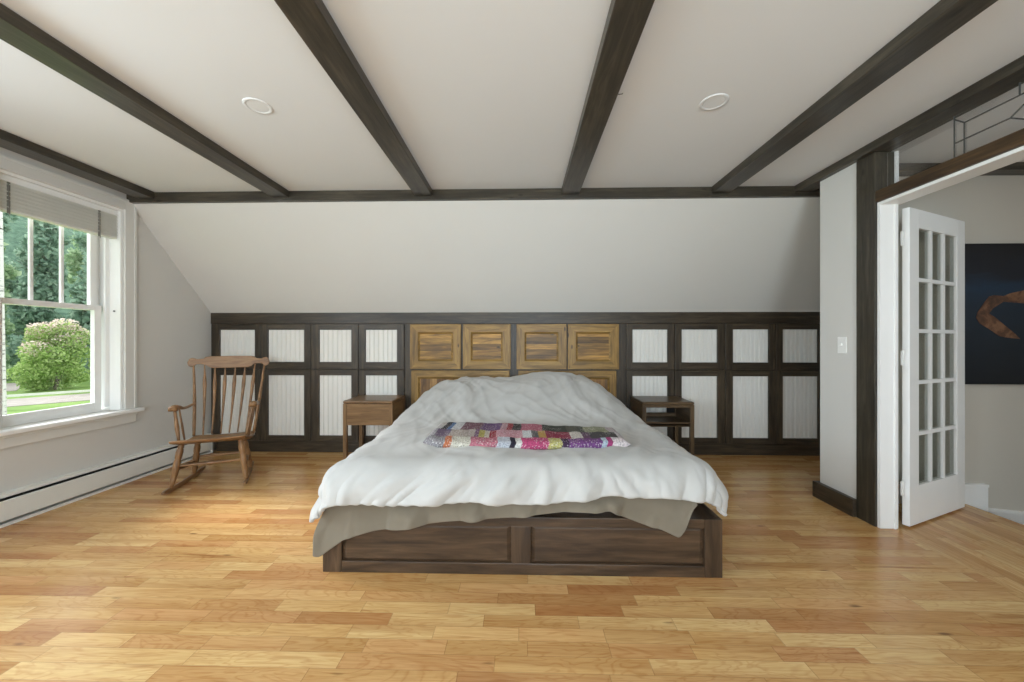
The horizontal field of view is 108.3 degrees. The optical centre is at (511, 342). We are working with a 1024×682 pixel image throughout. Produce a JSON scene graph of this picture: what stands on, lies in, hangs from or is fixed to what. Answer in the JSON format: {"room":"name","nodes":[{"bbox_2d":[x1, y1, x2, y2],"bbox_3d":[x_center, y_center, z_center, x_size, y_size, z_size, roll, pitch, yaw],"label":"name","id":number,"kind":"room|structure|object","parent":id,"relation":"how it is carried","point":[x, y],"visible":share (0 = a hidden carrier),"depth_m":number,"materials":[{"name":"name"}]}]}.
{"room":"bedroom","nodes":[
{"label":"bedroom","id":0,"kind":"room"},
{"bbox_2d":[0,147,215,492],"bbox_3d":[-3.439,-0.120,0.884,0.200,2.600,7.000,0,0,1],"label":"wall","id":1,"kind":"structure","parent":0,"point":[174,324],"depth_m":3.36,"materials":[{"name":"white paint"}]},
{"bbox_2d":[0,153,144,448],"bbox_3d":[-3.382,-0.260,2.748,0.305,1.900,1.000,0,0,1],"label":"window","id":2,"kind":"structure","parent":1,"relation":"in","point":[111,263],"depth_m":3.05,"materials":[{"name":"white paint"}]},
{"bbox_2d":[0,173,117,238],"bbox_3d":[-3.342,-0.969,2.747,0.067,0.259,0.714,0,0,1],"label":"window blind","id":3,"kind":"object","parent":2,"relation":"attached to","point":[18,197],"visible":1,"depth_m":2.69,"materials":[{"name":"beige fabric"}]},
{"bbox_2d":[0,433,212,527],"bbox_3d":[-3.302,1.077,1.021,0.067,0.206,5.880,0,0,1],"label":"baseboard heater","id":4,"kind":"object","parent":1,"relation":"attached to","point":[28,501],"visible":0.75,"depth_m":2.80,"materials":[{"name":"metal"}]},
{"bbox_2d":[382,312,421,312],"bbox_3d":[0.175,0.380,4.337,6.860,1.600,0.120,0,0,1],"label":"wall","id":5,"kind":"structure","parent":0,"point":[382,312],"depth_m":4.31,"materials":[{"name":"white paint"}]},
{"bbox_2d":[211,324,311,440],"bbox_3d":[-2.705,0.432,4.157,1.105,1.257,0.360,0,0,1],"label":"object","id":6,"kind":"object","parent":5,"relation":"attached to","point":[284,414],"visible":0.79,"depth_m":3.98,"materials":[{"name":"brown wood"}]},
{"bbox_2d":[311,324,407,440],"bbox_3d":[-1.633,0.432,4.131,1.037,1.257,0.360,0,0,1],"label":"cabinet","id":7,"kind":"object","parent":5,"relation":"attached to","point":[348,361],"visible":0.85,"depth_m":3.96,"materials":[{"name":"brown wood"}]},
{"bbox_2d":[408,324,512,407],"bbox_3d":[-0.549,0.432,4.100,1.130,1.257,0.370,0,0,1],"label":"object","id":8,"kind":"object","parent":5,"relation":"attached to","point":[437,353],"visible":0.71,"depth_m":3.92,"materials":[{"name":"brown wood"}]},
{"bbox_2d":[211,312,819,323],"bbox_3d":[0.162,-0.257,3.950,6.849,0.120,0.055,0,0,1],"label":"trim","id":9,"kind":"structure","parent":5,"relation":"attached to","point":[424,317],"depth_m":3.92,"materials":[{"name":"brown wood"}]},
{"bbox_2d":[513,324,621,401],"bbox_3d":[0.590,0.432,4.072,1.147,1.257,0.370,0,0,1],"label":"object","id":10,"kind":"object","parent":5,"relation":"attached to","point":[592,351],"visible":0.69,"depth_m":3.90,"materials":[{"name":"brown wood"}]},
{"bbox_2d":[622,323,724,443],"bbox_3d":[1.696,0.432,4.050,1.064,1.257,0.360,0,0,1],"label":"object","id":11,"kind":"object","parent":5,"relation":"attached to","point":[686,361],"visible":0.84,"depth_m":3.88,"materials":[{"name":"dark stained oak"},{"name":"white pleated fabric"}]},
{"bbox_2d":[724,323,819,443],"bbox_3d":[2.781,0.432,4.024,1.105,1.257,0.360,0,0,1],"label":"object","id":12,"kind":"object","parent":5,"relation":"attached to","point":[772,370],"visible":0.9,"depth_m":3.85,"materials":[{"name":"dark stained oak"},{"name":"white pleated fabric"}]},
{"bbox_2d":[133,197,819,312],"bbox_3d":[0.056,-0.795,3.546,7.060,0.955,0.913,0,0,1],"label":"ceiling","id":13,"kind":"structure","parent":0,"point":[706,254],"depth_m":3.46,"materials":[{"name":"white paint"}]},
{"bbox_2d":[0,449,1023,681],"bbox_3d":[-0.011,1.240,0.800,7.060,0.120,7.000,0,0,1],"label":"floor","id":14,"kind":"structure","parent":0,"point":[216,577],"depth_m":1.68,"materials":[{"name":"brown wood"}]},
{"bbox_2d":[161,356,269,494],"bbox_3d":[-2.552,0.655,3.227,0.636,1.048,0.691,0,0,-24],"label":"rocking chair","id":15,"kind":"object","parent":14,"relation":"on","point":[245,459],"visible":1,"depth_m":3.34,"materials":[{"name":"brown wood"}]},
{"bbox_2d":[343,395,404,459],"bbox_3d":[-1.375,0.870,3.728,0.480,0.620,0.394,0,0,1],"label":"nightstand","id":16,"kind":"object","parent":14,"relation":"on","point":[361,410],"visible":0.7,"depth_m":3.54,"materials":[{"name":"brown wood"}]},
{"bbox_2d":[323,503,721,577],"bbox_3d":[0.065,1.034,2.884,2.026,0.292,2.020,0,0,1],"label":"platform bed","id":17,"kind":"object","parent":14,"relation":"on","point":[608,543],"visible":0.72,"depth_m":1.88,"materials":[{"name":"brown wood"}]},
{"bbox_3d":[0.071,0.798,2.909,1.880,0.177,1.920,0,0,1],"label":"mattress","id":18,"kind":"object","parent":17,"relation":"on","visible":0},
{"bbox_2d":[313,496,696,556],"bbox_3d":[-0.041,0.892,2.110,1.924,0.400,0.580,0,0,1],"label":"sheet","id":19,"kind":"object","parent":18,"relation":"on","point":[336,524],"visible":0.29,"depth_m":1.86,"materials":[{"name":"beige fabric"}]},
{"bbox_2d":[309,371,728,522],"bbox_3d":[0.042,0.611,2.821,2.214,0.640,2.124,0,0,1],"label":"duvet","id":20,"kind":"object","parent":18,"relation":"on","point":[396,468],"visible":0.87,"depth_m":1.91,"materials":[{"name":"white fabric"}]},
{"bbox_2d":[423,422,629,449],"bbox_3d":[0.080,0.594,2.377,1.218,0.072,0.528,0,0,1],"label":"quilt","id":21,"kind":"object","parent":20,"relation":"on","point":[447,434],"visible":0.87,"depth_m":2.21,"materials":[{"name":"fabric"}]},
{"bbox_2d":[630,396,693,454],"bbox_3d":[1.470,0.870,3.658,0.482,0.620,0.394,0,0,1],"label":"nightstand","id":22,"kind":"object","parent":14,"relation":"on","point":[680,411],"visible":0.69,"depth_m":3.55,"materials":[{"name":"brown wood"}]},
{"bbox_2d":[646,416,690,426],"bbox_3d":[1.470,0.772,3.660,0.474,0.045,0.383,0,0,1],"label":"shelf","id":23,"kind":"object","parent":22,"relation":"attached to","point":[653,421],"depth_m":3.57,"materials":[{"name":"brown wood"}]},
{"bbox_2d":[856,152,893,526],"bbox_3d":[2.381,-0.018,2.426,0.127,2.396,0.133,0,0,1],"label":"wooden post","id":24,"kind":"object","parent":14,"relation":"on","point":[875,171],"visible":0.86,"depth_m":2.42,"materials":[{"name":"brown wood"}]},
{"bbox_2d":[0,0,1023,191],"bbox_3d":[0.825,-1.325,0.185,8.760,0.100,5.810,0,0,1],"label":"ceiling","id":25,"kind":"structure","parent":0,"point":[481,94],"depth_m":1.83,"materials":[{"name":"paint"}]},
{"bbox_2d":[0,129,154,198],"bbox_3d":[-3.171,-1.246,0.366,0.142,0.057,5.557,0,0,1],"label":"ceiling beam","id":26,"kind":"structure","parent":25,"relation":"attached to","point":[8,141],"depth_m":2.58,"materials":[{"name":"brown wood"}]},
{"bbox_2d":[0,3,288,196],"bbox_3d":[-2.014,-1.246,0.338,0.142,0.057,5.557,0,0,1],"label":"ceiling beam","id":27,"kind":"structure","parent":25,"relation":"attached to","point":[15,30],"depth_m":1.82,"materials":[{"name":"brown wood"}]},
{"bbox_2d":[242,98,272,114],"bbox_3d":[-1.372,-1.273,1.999,0.140,0.004,0.140,0,0,1],"label":"recessed light","id":28,"kind":"object","parent":25,"relation":"in","point":[253,104],"visible":1,"depth_m":2.00,"materials":[{"name":"paint"}]},
{"bbox_2d":[246,100,268,112],"bbox_3d":[-1.372,-1.274,1.999,0.104,0.002,0.104,0,0,1],"label":"diffuser","id":29,"kind":"object","parent":28,"relation":"attached to","point":[258,106],"depth_m":2.00,"materials":[{"name":"paint"}]},
{"bbox_2d":[274,0,431,195],"bbox_3d":[-0.803,-1.246,0.308,0.142,0.057,5.557,0,0,1],"label":"ceiling beam","id":30,"kind":"structure","parent":25,"relation":"attached to","point":[313,22],"depth_m":1.71,"materials":[{"name":"brown wood"}]},
{"bbox_2d":[126,186,819,203],"bbox_3d":[0.141,-1.232,3.086,6.849,0.084,0.040,0,0,1],"label":"tie beam","id":31,"kind":"structure","parent":25,"relation":"attached to","point":[740,191],"depth_m":3.08,"materials":[{"name":"brown wood"}]},
{"bbox_2d":[562,0,654,194],"bbox_3d":[0.414,-1.246,0.279,0.142,0.057,5.557,0,0,1],"label":"ceiling beam","id":32,"kind":"structure","parent":25,"relation":"attached to","point":[626,20],"depth_m":1.71,"materials":[{"name":"brown wood"}]},
{"bbox_2d":[699,93,728,110],"bbox_3d":[1.073,-1.273,1.966,0.140,0.004,0.140,0,0,1],"label":"recessed light","id":33,"kind":"object","parent":25,"relation":"in","point":[715,101],"visible":1,"depth_m":1.96,"materials":[{"name":"paint"}]},
{"bbox_2d":[703,96,724,108],"bbox_3d":[1.073,-1.274,1.966,0.104,0.002,0.104,0,0,1],"label":"diffuser","id":34,"kind":"object","parent":33,"relation":"attached to","point":[711,102],"depth_m":1.97,"materials":[{"name":"paint"}]},
{"bbox_2d":[712,0,997,192],"bbox_3d":[1.637,-1.246,0.249,0.142,0.057,5.557,0,0,1],"label":"ceiling beam","id":35,"kind":"structure","parent":25,"relation":"attached to","point":[945,17],"depth_m":1.72,"materials":[{"name":"brown wood"}]},
{"bbox_2d":[795,55,1023,191],"bbox_3d":[2.303,-1.246,0.233,0.139,0.057,5.557,0,0,1],"label":"ceiling beam","id":36,"kind":"structure","parent":25,"relation":"attached to","point":[1008,77],"depth_m":2.02,"materials":[{"name":"brown wood"}]},
{"bbox_2d":[899,162,1023,176],"bbox_3d":[3.858,-1.247,2.656,2.795,0.054,0.098,0,0,1],"label":"beam","id":37,"kind":"structure","parent":25,"relation":"attached to","point":[905,169],"depth_m":2.63,"materials":[{"name":"brown wood"}]},
{"bbox_2d":[216,440,819,455],"bbox_3d":[0.196,1.121,3.945,6.780,0.118,0.062,0,0,1],"label":"baseboard","id":38,"kind":"structure","parent":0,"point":[255,446],"depth_m":3.88,"materials":[{"name":"brown wood"}]},
{"bbox_2d":[820,163,855,498],"bbox_3d":[2.393,-0.048,2.651,0.115,2.455,0.314,0,0,1],"label":"wall","id":39,"kind":"structure","parent":0,"point":[837,191],"depth_m":2.65,"materials":[{"name":"white paint"}]},
{"bbox_2d":[812,481,855,516],"bbox_3d":[2.376,1.121,2.666,0.150,0.118,0.345,0,0,1],"label":"baseboard","id":40,"kind":"structure","parent":39,"relation":"attached to","point":[845,503],"depth_m":2.64,"materials":[{"name":"brown wood"}]},
{"bbox_2d":[838,337,846,352],"bbox_3d":[2.326,0.021,2.613,0.016,0.116,0.072,0,0,1],"label":"light switch","id":41,"kind":"object","parent":39,"relation":"attached to","point":[842,341],"visible":1,"depth_m":2.61,"materials":[{"name":"white plastic"}]},
{"bbox_2d":[898,175,1023,510],"bbox_3d":[3.861,0.802,2.767,2.815,4.155,0.120,0,0,1],"label":"wall","id":42,"kind":"structure","parent":0,"point":[991,208],"depth_m":2.72,"materials":[{"name":"paint"}]},
{"bbox_2d":[898,482,1023,524],"bbox_3d":[3.869,1.357,2.689,2.795,0.645,0.035,0,0,1],"label":"baseboard","id":43,"kind":"structure","parent":42,"relation":"attached to","point":[976,494],"depth_m":2.69,"materials":[{"name":"white paint"}]},
{"bbox_2d":[965,243,1023,383],"bbox_3d":[3.984,-0.204,2.684,1.412,1.019,0.038,0,0,1],"label":"painting","id":44,"kind":"object","parent":42,"relation":"attached to","point":[994,272],"visible":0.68,"depth_m":2.68,"materials":[{"name":"paint"}]},
{"bbox_3d":[2.306,-0.048,-0.932,0.115,2.455,3.249,0,0,1],"label":"wall","id":45,"kind":"structure","parent":0,"visible":0},
{"bbox_2d":[900,207,964,526],"bbox_3d":[2.840,0.157,2.491,0.786,2.023,0.037,0,0,-22],"label":"door","id":46,"kind":"structure","parent":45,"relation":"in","point":[929,498],"depth_m":2.47,"materials":[{"name":"white paint"}]},
{"bbox_2d":[875,128,1023,201],"bbox_3d":[2.359,-0.926,1.526,0.127,0.073,1.666,0,0,1],"label":"header beam","id":47,"kind":"structure","parent":45,"relation":"attached to","point":[1012,141],"depth_m":1.92,"materials":[{"name":"brown wood"}]},
{"bbox_2d":[953,82,1023,157],"bbox_3d":[2.371,-1.089,1.526,0.008,0.251,1.665,0,0,1],"label":"transom window","id":48,"kind":"structure","parent":47,"relation":"attached to","point":[1020,93],"depth_m":1.89,"materials":[{"name":"black metal"}]},
{"bbox_2d":[877,146,1023,528],"bbox_3d":[2.377,-0.018,1.571,0.134,2.395,1.757,0,0,1],"label":"door frame","id":49,"kind":"structure","parent":45,"relation":"attached to","point":[887,210],"depth_m":2.34,"materials":[{"name":"white paint"}]},
{"label":"outside","id":50,"kind":"structure","parent":0,"visible":0},
{"bbox_2d":[6,363,89,414],"bbox_3d":[-159.350,4.530,103.906,316.340,0.300,440.000,0,0,1],"label":"lawn","id":51,"kind":"structure","parent":50,"point":[84,385],"depth_m":30.09,"materials":[{"name":"green plant"}]},
{"bbox_2d":[0,211,6,414],"bbox_3d":[-13.174,-1.960,9.526,2.745,12.679,3.185,0,0,39],"label":"birch tree","id":52,"kind":"object","parent":51,"relation":"on","point":[4,391],"visible":0.02,"depth_m":9.54,"materials":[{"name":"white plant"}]},
{"bbox_2d":[3,212,20,365],"bbox_3d":[-85.351,-12.004,60.159,7.353,32.788,8.722,0,0,1],"label":"leafy tree","id":53,"kind":"object","parent":51,"relation":"on","point":[9,284],"visible":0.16,"depth_m":61.82,"materials":[{"name":"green plant"}]},
{"bbox_2d":[3,239,21,380],"bbox_3d":[-60.017,-4.739,41.705,7.160,19.983,5.778,0,0,23],"label":"leafy tree","id":54,"kind":"object","parent":51,"relation":"on","point":[9,272],"visible":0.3,"depth_m":43.05,"materials":[{"name":"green plant"}]},
{"bbox_2d":[5,220,82,369],"bbox_3d":[-68.712,-6.952,54.068,6.881,23.553,7.662,0,0,-25],"label":"leafy tree","id":55,"kind":"object","parent":51,"relation":"on","point":[45,286],"visible":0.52,"depth_m":52.94,"materials":[{"name":"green plant"}]},
{"bbox_2d":[6,318,89,390],"bbox_3d":[-41.852,1.456,33.973,4.494,7.379,5.713,0,0,-3],"label":"flowering shrub","id":56,"kind":"object","parent":51,"relation":"on","point":[47,343],"visible":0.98,"depth_m":33.14,"materials":[{"name":"green plant"}]},
{"bbox_2d":[7,390,89,396],"bbox_3d":[-31.858,3.830,25.241,0.370,1.100,40.000,0,0,38],"label":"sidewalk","id":57,"kind":"structure","parent":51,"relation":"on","point":[76,391],"depth_m":25.38,"materials":[{"name":"grey concrete"}]},
{"bbox_2d":[64,229,86,362],"bbox_3d":[-78.597,-12.069,69.150,7.788,34.023,8.081,0,0,1],"label":"leafy tree","id":58,"kind":"object","parent":51,"relation":"on","point":[74,257],"visible":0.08,"depth_m":66.21,"materials":[{"name":"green plant"}]},
{"bbox_2d":[65,231,89,372],"bbox_3d":[-54.292,-5.255,48.893,6.350,20.178,6.267,0,0,34],"label":"leafy tree","id":59,"kind":"object","parent":51,"relation":"on","point":[82,317],"visible":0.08,"depth_m":46.80,"materials":[{"name":"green plant"}]},
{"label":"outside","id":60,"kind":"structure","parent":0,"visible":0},
{"bbox_2d":[3,212,85,363],"bbox_3d":[-129.959,-18.181,100.414,244.986,46.819,286.788,0,0,1],"label":"sky","id":61,"kind":"structure","parent":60,"point":[12,238],"depth_m":94.68,"materials":[{"name":"white"}]},
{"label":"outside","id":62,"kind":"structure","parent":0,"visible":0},
{"bbox_2d":[7,393,89,406],"bbox_3d":[-35.208,4.363,27.895,5.474,0.030,120.000,0,0,38],"label":"road","id":63,"kind":"structure","parent":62,"point":[75,397],"depth_m":28.04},
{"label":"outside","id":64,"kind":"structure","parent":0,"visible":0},
{"bbox_2d":[6,383,19,390],"bbox_3d":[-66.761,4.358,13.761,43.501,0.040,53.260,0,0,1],"label":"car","id":65,"kind":"object","parent":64,"point":[9,386],"visible":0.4,"depth_m":35.37,"materials":[{"name":"white metal"}]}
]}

